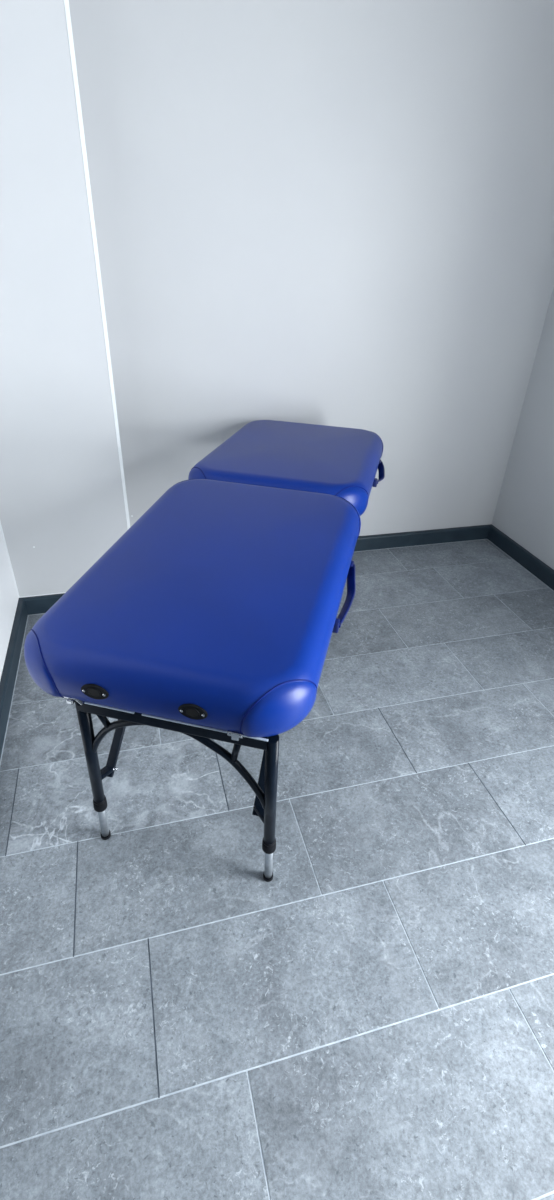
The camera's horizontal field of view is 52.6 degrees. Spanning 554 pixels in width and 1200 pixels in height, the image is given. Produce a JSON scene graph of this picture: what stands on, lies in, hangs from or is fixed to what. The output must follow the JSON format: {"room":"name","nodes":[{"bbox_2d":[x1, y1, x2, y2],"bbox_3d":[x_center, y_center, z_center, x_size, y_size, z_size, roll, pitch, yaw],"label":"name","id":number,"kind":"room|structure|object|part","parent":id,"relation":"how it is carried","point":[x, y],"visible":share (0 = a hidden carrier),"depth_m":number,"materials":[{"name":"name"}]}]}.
{"room":"examination room","nodes":[
{"label":"examination room","id":0,"kind":"room"},
{"bbox_2d":[0,525,18,679],"bbox_3d":[-0.572,0.201,0.018,0.120,2.580,4.636,-7,34,-14],"label":"wall","id":1,"kind":"structure","parent":0,"point":[9,597],"depth_m":2.19,"materials":[{"name":"white paint"}]},
{"bbox_2d":[0,598,27,758],"bbox_3d":[-0.911,0.420,1.830,0.023,0.081,1.514,-7,34,-14],"label":"baseboard","id":2,"kind":"structure","parent":1,"relation":"attached to","point":[8,677],"depth_m":2.07,"materials":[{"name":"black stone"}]},
{"bbox_2d":[0,539,553,1199],"bbox_3d":[0.638,1.066,1.063,2.754,0.080,5.039,-7,34,-14],"label":"floor","id":3,"kind":"structure","parent":0,"point":[372,1018],"depth_m":1.36,"materials":[{"name":"grey tile"}]},
{"bbox_2d":[24,420,384,881],"bbox_3d":[-0.035,-0.025,1.940,0.653,0.772,1.781,9,33,11],"label":"massage table","id":4,"kind":"object","parent":3,"relation":"on","point":[213,615],"visible":1,"depth_m":1.24,"materials":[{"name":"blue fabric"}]},
{"bbox_3d":[-0.429,0.363,1.296,0.027,0.436,0.108,-15,36,-25],"label":"leg","id":5,"kind":"part","parent":4,"relation":"part of","materials":[{"name":"black metal"}]},
{"bbox_2d":[81,684,108,699],"bbox_3d":[-0.352,0.177,1.083,0.058,0.036,0.009,9,33,11],"label":"socket","id":6,"kind":"object","parent":4,"relation":"attached to","point":[88,691],"depth_m":1.08,"materials":[{"name":"plastic"}]},
{"bbox_3d":[-0.212,0.241,1.122,0.404,0.035,0.028,9,33,11],"label":"rail","id":7,"kind":"part","parent":4,"relation":"part of","materials":[{"name":"black metal"}]},
{"bbox_2d":[178,703,207,719],"bbox_3d":[-0.157,0.208,1.046,0.058,0.036,0.009,9,33,11],"label":"socket","id":8,"kind":"object","parent":4,"relation":"attached to","point":[186,711],"depth_m":1.04,"materials":[{"name":"plastic"}]},
{"bbox_3d":[-0.014,0.430,1.218,0.027,0.435,0.088,4,33,2],"label":"leg","id":9,"kind":"part","parent":4,"relation":"part of","materials":[{"name":"black metal"}]},
{"bbox_3d":[0.182,-0.014,1.453,0.039,0.032,0.282,9,33,11],"label":"carry handle","id":10,"kind":"part","parent":4,"relation":"part of","materials":[{"name":"blue plastic"}]},
{"bbox_3d":[0.403,-0.495,2.190,0.039,0.026,0.221,8,33,9],"label":"carry handle","id":11,"kind":"part","parent":4,"relation":"part of","materials":[{"name":"black plastic"}]},
{"bbox_2d":[0,0,553,597],"bbox_3d":[0.086,-1.207,2.269,2.754,2.580,0.407,-7,34,-14],"label":"wall","id":12,"kind":"structure","parent":0,"point":[218,217],"depth_m":2.16,"materials":[{"name":"white paint"}]},
{"bbox_2d":[22,593,64,614],"bbox_3d":[-0.862,0.000,2.493,0.520,0.081,0.023,-7,34,-14],"label":"baseboard","id":13,"kind":"structure","parent":12,"relation":"attached to","point":[34,604],"depth_m":2.44,"materials":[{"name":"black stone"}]},
{"bbox_2d":[354,524,490,551],"bbox_3d":[0.268,-0.286,3.014,2.017,0.081,0.023,-7,34,-14],"label":"baseboard","id":14,"kind":"structure","parent":12,"relation":"attached to","point":[446,535],"depth_m":3.13,"materials":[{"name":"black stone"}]},
{"bbox_2d":[492,288,553,569],"bbox_3d":[1.952,-0.133,0.700,0.120,2.580,4.799,-7,34,-14],"label":"wall","id":15,"kind":"structure","parent":0,"point":[524,512],"depth_m":2.84,"materials":[{"name":"white paint"}]},
{"bbox_2d":[0,539,551,764],"bbox_3d":[0.642,1.038,1.032,2.468,0.001,4.776,-7,34,-14],"label":"trim","id":16,"kind":"structure","parent":15,"relation":"attached to","point":[480,539],"depth_m":2.29,"materials":[{"name":"plastic"}]},
{"bbox_2d":[487,524,553,590],"bbox_3d":[1.844,0.861,1.311,0.023,0.081,4.799,-7,34,-14],"label":"baseboard","id":17,"kind":"structure","parent":15,"relation":"attached to","point":[539,569],"depth_m":2.98,"materials":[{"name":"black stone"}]}
]}

